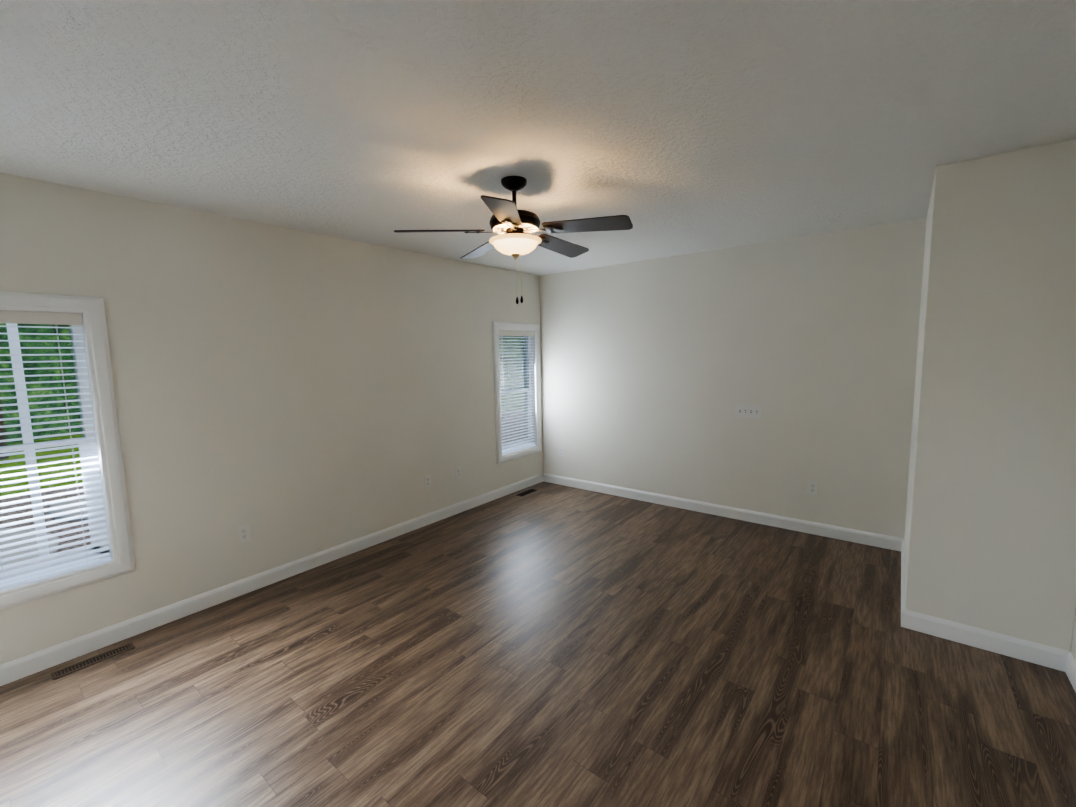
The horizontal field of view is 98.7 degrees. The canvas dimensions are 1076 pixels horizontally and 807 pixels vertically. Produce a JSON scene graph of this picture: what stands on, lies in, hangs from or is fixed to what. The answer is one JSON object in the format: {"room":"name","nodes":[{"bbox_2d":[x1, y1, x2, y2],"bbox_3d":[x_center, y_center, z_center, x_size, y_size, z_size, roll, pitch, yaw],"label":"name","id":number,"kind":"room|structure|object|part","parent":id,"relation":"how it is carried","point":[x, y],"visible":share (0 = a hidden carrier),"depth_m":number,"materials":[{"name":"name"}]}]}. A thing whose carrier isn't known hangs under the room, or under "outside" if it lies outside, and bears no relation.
{"room":"empty living room","nodes":[
{"label":"empty living room","id":0,"kind":"room"},
{"bbox_2d":[0,173,542,664],"bbox_3d":[-1.500,-0.035,3.615,0.140,2.420,5.090,4,8,38],"label":"wall","id":1,"kind":"structure","parent":0,"point":[286,395],"depth_m":3.04,"materials":[{"name":"paint"}]},
{"bbox_2d":[0,324,110,584],"bbox_3d":[-2.646,0.230,2.207,0.065,1.335,0.774,4,8,38],"label":"window","id":2,"kind":"structure","parent":1,"relation":"in","point":[79,377],"depth_m":2.44,"materials":[{"name":"white plastic"}]},
{"bbox_2d":[0,310,110,589],"bbox_3d":[-2.589,0.232,2.162,0.056,1.330,0.766,4,8,38],"label":"window blind","id":3,"kind":"object","parent":2,"relation":"attached to","point":[30,317],"visible":0.83,"depth_m":2.32,"materials":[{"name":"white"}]},
{"bbox_2d":[0,291,135,609],"bbox_3d":[-2.566,0.235,2.144,0.019,1.505,0.944,4,8,38],"label":"window frame","id":4,"kind":"structure","parent":1,"relation":"in","point":[92,309],"depth_m":2.44,"materials":[{"name":"white wood"}]},
{"bbox_2d":[237,524,250,543],"bbox_3d":[-1.926,0.853,3.024,0.008,0.114,0.070,4,8,38],"label":"electrical outlet","id":5,"kind":"object","parent":1,"relation":"attached to","point":[243,533],"visible":1,"depth_m":3.02,"materials":[{"name":"white plastic"}]},
{"bbox_2d":[0,473,543,685],"bbox_3d":[-1.417,1.122,3.695,0.013,0.100,4.810,4,8,38],"label":"baseboard","id":6,"kind":"structure","parent":1,"relation":"attached to","point":[19,668],"depth_m":2.91,"materials":[{"name":"white wood"}]},
{"bbox_2d":[424,474,430,487],"bbox_3d":[-1.000,0.707,4.196,0.008,0.114,0.070,4,8,38],"label":"electrical outlet","id":7,"kind":"object","parent":1,"relation":"attached to","point":[427,478],"visible":1,"depth_m":4.19,"materials":[{"name":"white plastic"}]},
{"bbox_2d":[455,466,460,478],"bbox_3d":[-0.772,0.671,4.486,0.008,0.114,0.070,4,8,38],"label":"electrical outlet","id":8,"kind":"object","parent":1,"relation":"attached to","point":[458,472],"visible":1,"depth_m":4.48,"materials":[{"name":"white plastic"}]},
{"bbox_2d":[499,336,531,451],"bbox_3d":[-0.290,-0.143,5.190,0.065,1.335,0.606,4,8,38],"label":"window","id":9,"kind":"structure","parent":1,"relation":"in","point":[514,354],"depth_m":5.23,"materials":[{"name":"white plastic"}]},
{"bbox_2d":[499,330,534,453],"bbox_3d":[-0.233,-0.141,5.146,0.056,1.330,0.598,4,8,38],"label":"window blind","id":10,"kind":"object","parent":9,"relation":"attached to","point":[514,333],"visible":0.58,"depth_m":5.15,"materials":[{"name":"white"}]},
{"bbox_2d":[492,321,541,463],"bbox_3d":[-0.210,-0.138,5.128,0.019,1.505,0.776,4,8,38],"label":"window frame","id":11,"kind":"structure","parent":1,"relation":"in","point":[497,326],"depth_m":5.01,"materials":[{"name":"white wood"}]},
{"bbox_2d":[0,481,1075,806],"bbox_3d":[0.165,1.301,2.468,4.310,0.050,5.090,4,8,38],"label":"floor","id":12,"kind":"structure","parent":0,"point":[550,645],"depth_m":2.12,"materials":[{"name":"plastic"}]},
{"bbox_2d":[51,642,134,679],"bbox_3d":[-2.297,1.330,2.393,0.075,0.005,0.310,4,8,38],"label":"floor vent","id":13,"kind":"object","parent":12,"relation":"in","point":[89,662],"visible":1,"depth_m":2.38,"materials":[{"name":"brown metal"}]},
{"bbox_2d":[517,489,536,495],"bbox_3d":[-0.124,0.988,5.121,0.085,0.005,0.270,4,8,38],"label":"floor vent","id":14,"kind":"object","parent":12,"relation":"in","point":[526,492],"visible":1,"depth_m":5.12,"materials":[{"name":"black metal"}]},
{"bbox_2d":[0,0,1075,275],"bbox_3d":[0.117,-1.178,2.196,4.310,0.100,5.090,4,8,38],"label":"ceiling","id":15,"kind":"structure","parent":0,"point":[678,126],"depth_m":1.68,"materials":[{"name":"white paint"}]},
{"bbox_2d":[394,176,632,303],"bbox_3d":[-0.090,-0.835,2.425,1.170,0.624,1.127,4,8,38],"label":"ceiling fan","id":16,"kind":"object","parent":15,"relation":"hanging from","point":[508,217],"depth_m":2.31,"materials":[{"name":"black metal"}]},
{"bbox_3d":[-0.117,-0.812,2.401,0.272,0.077,0.272,4,8,38],"label":"ceiling fan light bowl","id":17,"kind":"part","parent":16,"relation":"part of","materials":[{"name":"white glass"}]},
{"bbox_3d":[-0.099,-0.646,2.409,0.039,0.252,0.014,-1,6,1],"label":"ceiling fan pull chains","id":18,"kind":"part","parent":16,"relation":"part of","materials":[{"name":"black metal"}]},
{"bbox_2d":[539,218,926,538],"bbox_3d":[1.668,-0.168,4.266,4.310,2.420,0.140,4,8,38],"label":"wall","id":19,"kind":"structure","parent":0,"point":[654,372],"depth_m":4.03,"materials":[{"name":"paint"}]},
{"bbox_2d":[544,473,899,549],"bbox_3d":[1.415,0.978,4.512,3.390,0.100,0.013,4,8,38],"label":"baseboard","id":20,"kind":"structure","parent":19,"relation":"attached to","point":[862,537],"depth_m":4.17,"materials":[{"name":"white wood"}]},
{"bbox_2d":[736,404,760,418],"bbox_3d":[1.849,0.069,4.055,0.200,0.113,0.015,4,8,38],"label":"switch plate","id":21,"kind":"object","parent":19,"relation":"attached to","point":[748,411],"visible":1,"depth_m":4.05,"materials":[{"name":"white plastic"}]},
{"bbox_2d":[807,480,817,494],"bbox_3d":[2.264,0.696,3.808,0.070,0.114,0.008,4,8,38],"label":"electrical outlet","id":22,"kind":"object","parent":19,"relation":"attached to","point":[812,487],"visible":1,"depth_m":3.81,"materials":[{"name":"white plastic"}]},
{"bbox_2d":[896,538,907,628],"bbox_3d":[2.363,1.126,2.993,0.013,0.100,1.163,4,8,38],"label":"baseboard","id":23,"kind":"structure","parent":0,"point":[904,613],"depth_m":2.75,"materials":[{"name":"white wood"}]},
{"bbox_2d":[904,139,1075,651],"bbox_3d":[2.602,-0.013,2.695,0.609,2.420,1.189,4,8,38],"label":"wall jog","id":24,"kind":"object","parent":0,"point":[990,535],"visible":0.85,"depth_m":2.23,"materials":[{"name":"paint"}]},
{"bbox_2d":[908,610,1063,669],"bbox_3d":[2.239,1.197,2.365,0.570,0.100,0.013,4,8,38],"label":"baseboard","id":25,"kind":"structure","parent":24,"relation":"attached to","point":[987,640],"depth_m":2.33,"materials":[{"name":"white wood"}]},
{"bbox_2d":[1071,608,1075,659],"bbox_3d":[1.782,0.183,1.051,0.140,2.420,5.090,4,8,38],"label":"wall","id":26,"kind":"structure","parent":0,"point":[1073,647],"depth_m":2.14,"materials":[{"name":"paint"}]},
{"bbox_2d":[1060,650,1075,692],"bbox_3d":[1.378,1.390,0.760,0.013,0.100,3.620,4,8,38],"label":"baseboard","id":27,"kind":"structure","parent":26,"relation":"attached to","point":[1068,662],"depth_m":2.13,"materials":[{"name":"white wood"}]},
{"label":"outside","id":28,"kind":"structure","parent":0,"visible":0},
{"bbox_2d":[0,323,82,459],"bbox_3d":[-13.787,-10.173,12.172,8.796,22.389,85.000,4,8,38],"label":"trees","id":29,"kind":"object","parent":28,"point":[36,372],"depth_m":13.00,"materials":[{"name":"green plant"}]},
{"bbox_2d":[0,435,90,553],"bbox_3d":[-17.088,0.766,16.146,80.000,0.100,85.000,4,8,38],"label":"ground","id":30,"kind":"structure","parent":28,"point":[21,456],"depth_m":8.02,"materials":[{"name":"green plant"}]},
{"bbox_2d":[6,323,48,556],"bbox_3d":[-4.138,0.016,3.711,0.055,3.600,0.055,4,8,38],"label":"porch post","id":31,"kind":"object","parent":30,"relation":"on","point":[19,379],"depth_m":3.71,"materials":[{"name":"white"}]},
{"bbox_2d":[0,494,87,565],"bbox_3d":[-6.339,1.724,4.859,4.457,0.200,4.240,4,8,38],"label":"stones","id":32,"kind":"object","parent":30,"relation":"on","point":[34,536],"depth_m":5.49,"materials":[{"name":"grey"}]},
{"bbox_2d":[69,326,83,436],"bbox_3d":[-3.090,0.031,3.391,2.040,3.600,0.155,4,8,38],"label":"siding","id":33,"kind":"object","parent":30,"relation":"on","point":[75,378],"depth_m":3.92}
]}

